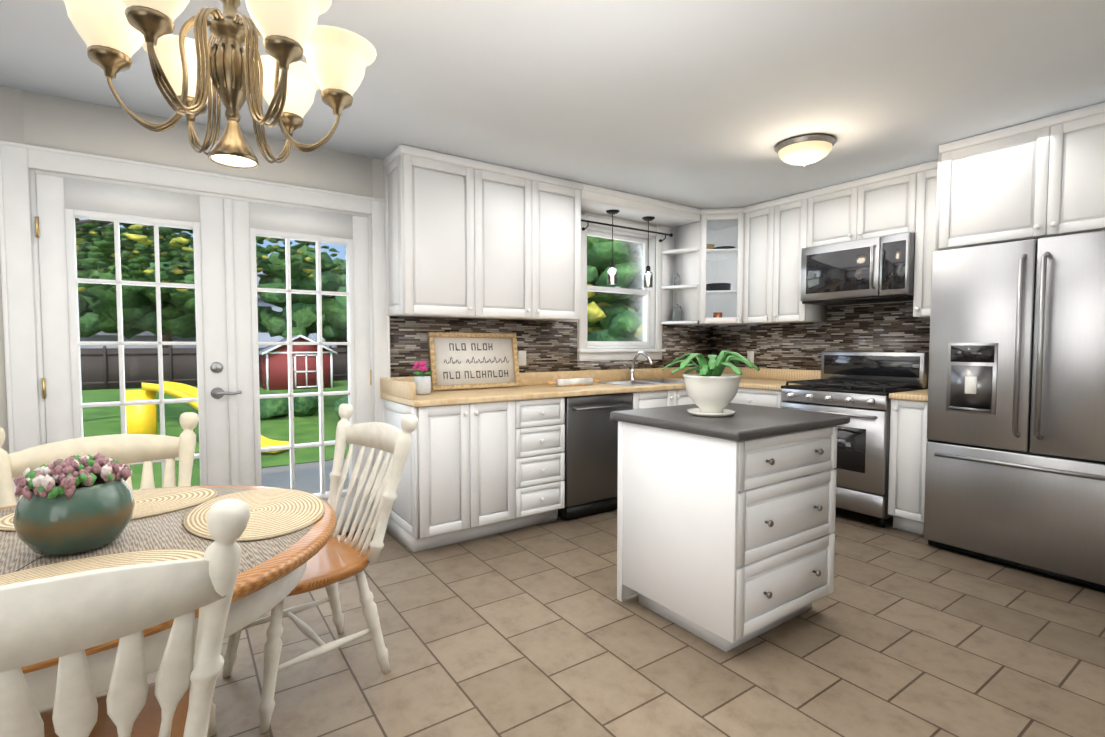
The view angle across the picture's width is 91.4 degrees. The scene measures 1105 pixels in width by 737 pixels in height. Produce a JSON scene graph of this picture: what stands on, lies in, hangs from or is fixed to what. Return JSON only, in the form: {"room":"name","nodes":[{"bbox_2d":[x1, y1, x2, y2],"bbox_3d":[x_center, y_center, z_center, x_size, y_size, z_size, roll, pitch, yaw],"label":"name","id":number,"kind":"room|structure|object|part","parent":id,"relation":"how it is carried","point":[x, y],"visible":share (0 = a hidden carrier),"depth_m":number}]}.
{"room":"kitchen","nodes":[
{"label":"kitchen","id":0,"kind":"room"},
{"bbox_2d":[0,85,699,453],"bbox_3d":[-1.234,-0.149,3.596,7.150,2.440,0.150,-2,3,-35],"label":"wall","id":1,"kind":"structure","parent":0,"point":[40,119],"depth_m":2.83},
{"bbox_2d":[0,140,390,534],"bbox_3d":[-1.886,0.011,3.147,1.831,2.200,0.197,-2,3,-35],"label":"door frame","id":2,"kind":"structure","parent":1,"relation":"attached to","point":[18,161],"depth_m":2.63},
{"bbox_2d":[35,174,372,533],"bbox_3d":[-1.842,0.060,3.088,1.589,2.035,0.110,-2,3,-35],"label":"doors","id":3,"kind":"structure","parent":1,"relation":"in","point":[226,232],"depth_m":3.04},
{"bbox_2d":[383,144,486,318],"bbox_3d":[-0.787,-0.859,3.581,0.552,1.018,0.327,-2,3,-35],"label":"upper cabinet","id":4,"kind":"object","parent":1,"relation":"attached to","point":[469,238],"depth_m":3.44},
{"bbox_2d":[487,163,582,320],"bbox_3d":[-0.266,-0.874,3.941,0.948,1.018,0.327,-2,3,-35],"label":"upper cabinet","id":5,"kind":"object","parent":1,"relation":"attached to","point":[534,219],"depth_m":3.83},
{"bbox_2d":[390,316,713,376],"bbox_3d":[0.250,-0.187,4.524,3.348,0.406,0.008,-2,3,-35],"label":"backsplash","id":6,"kind":"structure","parent":1,"relation":"attached to","point":[548,346],"depth_m":4.27},
{"bbox_2d":[518,351,525,365],"bbox_3d":[-0.233,-0.080,4.183,0.072,0.116,0.009,-2,3,-35],"label":"outlet","id":7,"kind":"object","parent":6,"relation":"attached to","point":[522,357],"depth_m":4.18},
{"bbox_2d":[577,215,665,360],"bbox_3d":[0.589,-0.682,4.805,1.010,1.213,0.200,-2,3,-35],"label":"window","id":8,"kind":"structure","parent":1,"relation":"in","point":[654,350],"depth_m":4.89},
{"bbox_3d":[0.571,-0.699,4.829,0.786,0.996,0.070,-2,3,-35],"label":"window sash","id":9,"kind":"part","parent":8,"relation":"part of"},
{"bbox_2d":[581,219,672,241],"bbox_3d":[0.582,-1.190,4.644,1.242,0.081,0.083,-2,3,-35],"label":"curtain rod","id":10,"kind":"object","parent":8,"relation":"attached to","point":[660,240],"visible":0.96,"depth_m":4.65},
{"bbox_2d":[661,226,698,324],"bbox_3d":[1.159,-0.864,4.937,0.165,0.909,0.311,-2,3,-35],"label":"open corner shelves","id":11,"kind":"object","parent":1,"relation":"attached to","point":[669,252],"visible":0.96,"depth_m":5.04},
{"bbox_2d":[672,304,681,320],"bbox_3d":[1.152,-0.518,4.984,0.088,0.162,0.088,2,3,43],"label":"jar","id":12,"kind":"object","parent":11,"relation":"on","point":[677,313],"depth_m":4.95},
{"bbox_2d":[674,273,679,284],"bbox_3d":[1.151,-0.822,4.982,0.059,0.122,0.059,2,3,43],"label":"jar","id":13,"kind":"object","parent":11,"relation":"on","point":[677,277],"depth_m":4.96},
{"bbox_2d":[0,0,1104,208],"bbox_3d":[0.616,-1.280,0.871,7.150,0.060,6.650,-2,3,-35],"label":"ceiling","id":14,"kind":"structure","parent":0,"point":[706,104],"depth_m":2.48},
{"bbox_2d":[62,0,376,168],"bbox_3d":[-0.820,-0.902,1.372,0.704,0.739,0.682,-2,3,-35],"label":"chandelier","id":15,"kind":"object","parent":14,"relation":"hanging from","point":[192,77],"visible":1,"depth_m":1.34},
{"bbox_2d":[581,183,700,227],"bbox_3d":[0.680,-1.357,4.564,1.332,0.108,0.347,-2,3,-35],"label":"valance","id":16,"kind":"object","parent":14,"relation":"attached to","point":[597,200],"visible":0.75,"depth_m":4.46},
{"bbox_2d":[606,210,618,284],"bbox_3d":[0.496,-0.998,4.459,0.110,0.599,0.110,-2,3,-35],"label":"pendant light","id":17,"kind":"object","parent":16,"relation":"hanging from","point":[612,274],"visible":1,"depth_m":4.44},
{"bbox_2d":[642,216,654,287],"bbox_3d":[0.833,-1.008,4.692,0.110,0.599,0.110,-2,3,-35],"label":"pendant light","id":18,"kind":"object","parent":16,"relation":"hanging from","point":[647,278],"visible":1,"depth_m":4.67},
{"bbox_2d":[775,134,835,165],"bbox_3d":[1.524,-1.289,3.260,0.336,0.132,0.336,-2,3,-35],"label":"flush-mount ceiling light","id":19,"kind":"object","parent":14,"relation":"attached to","point":[805,150],"visible":1,"depth_m":3.17},
{"bbox_2d":[96,507,1104,736],"bbox_3d":[0.616,1.217,0.982,7.150,0.060,6.650,-2,3,-35],"label":"floor","id":20,"kind":"structure","parent":0,"point":[539,630],"depth_m":2.13},
{"bbox_2d":[0,412,216,736],"bbox_3d":[-1.435,0.669,1.707,0.589,0.977,0.617,-2,3,-35],"label":"chair","id":21,"kind":"object","parent":20,"relation":"on","point":[145,449],"visible":0.17,"depth_m":1.93},
{"bbox_2d":[0,499,249,736],"bbox_3d":[-0.881,0.703,0.951,0.585,0.977,0.559,-2,3,-35],"label":"chair","id":22,"kind":"object","parent":20,"relation":"on","point":[67,619],"visible":1,"depth_m":0.82},
{"bbox_2d":[0,485,336,712],"bbox_3d":[-1.141,0.793,1.261,1.200,0.762,1.100,-2,3,-35],"label":"dining table","id":23,"kind":"object","parent":20,"relation":"on","point":[271,573],"visible":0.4,"depth_m":1.20},
{"bbox_2d":[13,452,134,556],"bbox_3d":[-1.091,0.307,1.237,0.210,0.211,0.212,-2,3,-35],"label":"pot","id":24,"kind":"object","parent":23,"relation":"on","point":[74,505],"visible":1,"depth_m":1.18},
{"bbox_2d":[0,549,204,585],"bbox_3d":[-0.924,0.418,1.018,0.500,0.007,0.340,-2,3,-35],"label":"placemat","id":25,"kind":"object","parent":23,"relation":"on","point":[99,562],"visible":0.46,"depth_m":1.14},
{"bbox_2d":[0,487,217,530],"bbox_3d":[-1.252,0.395,1.544,0.500,0.007,0.340,-2,3,-35],"label":"placemat","id":26,"kind":"object","parent":23,"relation":"on","point":[153,502],"visible":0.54,"depth_m":1.59},
{"bbox_2d":[184,488,324,541],"bbox_3d":[-0.821,0.397,1.502,0.340,0.007,0.500,-2,3,-35],"label":"placemat","id":27,"kind":"object","parent":23,"relation":"on","point":[275,512],"visible":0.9,"depth_m":1.48},
{"bbox_2d":[222,404,417,732],"bbox_3d":[-0.898,0.654,2.054,0.623,0.977,0.596,-2,3,-35],"label":"chair","id":28,"kind":"object","parent":20,"relation":"on","point":[334,561],"visible":0.79,"depth_m":1.99},
{"bbox_2d":[382,399,517,551],"bbox_3d":[-0.688,0.637,3.539,0.672,0.874,0.617,-2,3,-35],"label":"base cabinet","id":29,"kind":"object","parent":20,"relation":"on","point":[470,471],"depth_m":3.28},
{"bbox_2d":[380,367,723,406],"bbox_3d":[0.426,0.098,4.261,3.369,0.137,0.660,-2,3,-35],"label":"countertop","id":30,"kind":"structure","parent":29,"relation":"on","point":[533,385],"depth_m":3.82},
{"bbox_2d":[413,361,431,394],"bbox_3d":[-0.828,0.057,3.428,0.118,0.215,0.116,-2,3,-35],"label":"vase","id":31,"kind":"object","parent":30,"relation":"on","point":[423,384],"visible":1,"depth_m":3.39},
{"bbox_2d":[427,332,519,390],"bbox_3d":[-0.550,-0.057,3.877,0.690,0.400,0.098,-2,3,-35],"label":"home sign","id":32,"kind":"object","parent":30,"relation":"on","point":[470,360],"visible":1,"depth_m":3.86},
{"bbox_2d":[547,378,600,386],"bbox_3d":[0.171,0.104,4.161,0.510,0.056,0.060,-2,3,-35],"label":"rolling pin","id":33,"kind":"object","parent":30,"relation":"on","point":[573,382],"visible":1,"depth_m":4.13},
{"bbox_2d":[595,351,683,385],"bbox_3d":[0.788,0.078,4.559,0.800,0.441,0.493,-2,3,-35],"label":"sink faucet","id":34,"kind":"object","parent":30,"relation":"in","point":[632,381],"visible":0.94,"depth_m":4.68},
{"bbox_2d":[518,397,564,528],"bbox_3d":[-0.275,0.624,3.825,0.451,0.874,0.617,-2,3,-35],"label":"base cabinet","id":35,"kind":"object","parent":20,"relation":"on","point":[541,428],"depth_m":3.60},
{"bbox_2d":[633,397,694,409],"bbox_3d":[0.869,0.665,4.619,1.062,0.722,0.617,-2,3,-35],"label":"base cabinet","id":36,"kind":"object","parent":20,"relation":"on","point":[638,402],"depth_m":4.20},
{"bbox_2d":[558,393,632,519],"bbox_3d":[0.198,0.608,4.109,0.610,0.858,0.653,-2,3,-35],"label":"dishwasher","id":37,"kind":"object","parent":36,"relation":"in","point":[591,457],"visible":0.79,"depth_m":3.83},
{"bbox_2d":[617,421,837,651],"bbox_3d":[0.801,0.683,2.483,0.730,0.874,0.684,-2,3,-35],"label":"kitchen island","id":38,"kind":"object","parent":20,"relation":"on","point":[725,545],"visible":0.98,"depth_m":2.23},
{"bbox_2d":[610,403,849,441],"bbox_3d":[0.800,0.225,2.478,0.805,0.040,0.720,-2,3,-35],"label":"island countertop","id":39,"kind":"structure","parent":38,"relation":"on","point":[746,422],"depth_m":2.28},
{"bbox_2d":[662,351,759,416],"bbox_3d":[0.724,0.065,2.398,0.516,0.286,0.410,-2,3,-35],"label":"potted plant","id":40,"kind":"object","parent":39,"relation":"on","point":[711,389],"visible":1,"depth_m":2.34},
{"bbox_2d":[730,387,781,407],"bbox_3d":[1.879,0.590,4.602,0.617,0.874,0.555,-2,3,-35],"label":"base cabinet","id":41,"kind":"object","parent":20,"relation":"on","point":[749,396],"depth_m":4.36},
{"bbox_2d":[724,367,820,390],"bbox_3d":[1.871,0.085,4.546,0.669,0.137,0.514,-2,3,-35],"label":"countertop","id":42,"kind":"structure","parent":41,"relation":"on","point":[765,378],"depth_m":4.76},
{"bbox_2d":[781,351,928,527],"bbox_3d":[2.206,0.465,4.016,0.706,1.175,0.758,-2,3,-35],"label":"gas range","id":43,"kind":"object","parent":20,"relation":"on","point":[857,388],"visible":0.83,"depth_m":3.77},
{"bbox_2d":[888,399,927,534],"bbox_3d":[2.546,0.632,3.641,0.617,0.874,0.243,-2,3,-35],"label":"base cabinet","id":44,"kind":"object","parent":20,"relation":"on","point":[907,458],"depth_m":3.48},
{"bbox_2d":[889,389,927,401],"bbox_3d":[2.537,0.127,3.609,0.642,0.137,0.253,-2,3,-35],"label":"countertop","id":45,"kind":"structure","parent":44,"relation":"on","point":[917,395],"depth_m":3.47},
{"bbox_2d":[924,230,1104,590],"bbox_3d":[2.804,0.202,3.050,0.779,1.785,0.956,-2,3,-35],"label":"fridge","id":46,"kind":"object","parent":20,"relation":"on","point":[1015,462],"visible":1,"depth_m":2.88},
{"bbox_2d":[723,301,912,369],"bbox_3d":[3.536,-0.117,2.855,0.150,2.440,6.500,-2,3,-35],"label":"wall","id":47,"kind":"structure","parent":0,"point":[854,304],"depth_m":4.27},
{"bbox_2d":[673,207,751,325],"bbox_3d":[1.552,-0.922,5.026,0.598,1.018,0.611,-2,3,-35],"label":"upper cabinet","id":48,"kind":"object","parent":47,"relation":"attached to","point":[702,267],"visible":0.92,"depth_m":4.96},
{"bbox_2d":[743,192,826,323],"bbox_3d":[1.991,-0.905,4.630,0.327,1.018,0.581,-2,3,-35],"label":"upper cabinet","id":49,"kind":"object","parent":47,"relation":"attached to","point":[775,231],"depth_m":4.51},
{"bbox_2d":[714,302,929,373],"bbox_3d":[2.254,-0.205,4.561,0.008,0.625,2.168,-2,3,-35],"label":"backsplash","id":50,"kind":"structure","parent":47,"relation":"attached to","point":[885,327],"depth_m":4.48},
{"bbox_2d":[747,351,753,362],"bbox_3d":[1.873,-0.106,5.100,0.009,0.116,0.072,-2,3,-35],"label":"outlet","id":51,"kind":"object","parent":50,"relation":"attached to","point":[750,354],"depth_m":5.09},
{"bbox_2d":[807,164,918,247],"bbox_3d":[2.376,-1.165,4.062,0.327,0.448,0.768,-2,3,-35],"label":"upper cabinet","id":52,"kind":"object","parent":47,"relation":"attached to","point":[883,204],"depth_m":3.93},
{"bbox_2d":[800,232,914,305],"bbox_3d":[2.321,-0.718,4.043,0.442,0.436,0.762,-2,3,-35],"label":"over-the-range microwave","id":53,"kind":"object","parent":52,"relation":"attached to","point":[872,270],"visible":0.98,"depth_m":3.89},
{"bbox_2d":[913,162,931,317],"bbox_3d":[2.665,-0.862,3.657,0.327,1.018,0.243,-2,3,-35],"label":"upper cabinet","id":54,"kind":"object","parent":47,"relation":"attached to","point":[923,256],"depth_m":3.62},
{"bbox_2d":[931,102,1104,253],"bbox_3d":[2.899,-1.032,3.039,0.637,0.623,1.057,-2,3,-35],"label":"upper cabinet","id":55,"kind":"object","parent":47,"relation":"attached to","point":[1037,179],"depth_m":2.97},
{"label":"outside","id":56,"kind":"structure","parent":0,"visible":0},
{"bbox_2d":[82,381,348,489],"bbox_3d":[-24.035,0.182,42.595,120.000,0.100,89.850,-2,3,-35],"label":"ground","id":57,"kind":"structure","parent":56,"point":[112,426],"depth_m":13.26},
{"bbox_2d":[126,381,289,452],"bbox_3d":[-6.617,0.911,10.197,3.329,1.300,0.636,0,3,10],"label":"slide","id":58,"kind":"object","parent":57,"relation":"on","point":[138,420],"depth_m":10.22},
{"bbox_2d":[80,271,336,347],"bbox_3d":[-26.380,-4.201,43.242,16.900,8.600,15.000,-2,3,-35],"label":"neighbouring house","id":59,"kind":"structure","parent":57,"relation":"on","point":[145,336],"depth_m":35.16},
{"bbox_2d":[80,346,347,389],"bbox_3d":[-16.648,-0.140,26.626,54.000,1.950,0.130,-2,3,-35],"label":"fence","id":60,"kind":"object","parent":57,"relation":"on","point":[139,362],"depth_m":25.00},
{"bbox_2d":[259,335,336,389],"bbox_3d":[-12.148,-0.344,25.475,3.120,2.460,2.970,-2,3,-35],"label":"shed","id":61,"kind":"object","parent":57,"relation":"on","point":[306,370],"depth_m":24.43},
{"bbox_2d":[261,458,349,493],"bbox_3d":[-1.140,1.401,5.330,5.800,0.750,2.460,-2,3,-35],"label":"deck","id":62,"kind":"object","parent":57,"relation":"on","point":[304,473],"depth_m":5.16},
{"bbox_2d":[75,218,641,419],"bbox_3d":[-8.504,-5.132,22.482,44.841,12.591,33.655,-2,3,-35],"label":"foliage","id":63,"kind":"object","parent":57,"relation":"on","point":[143,313],"depth_m":14.88}
]}

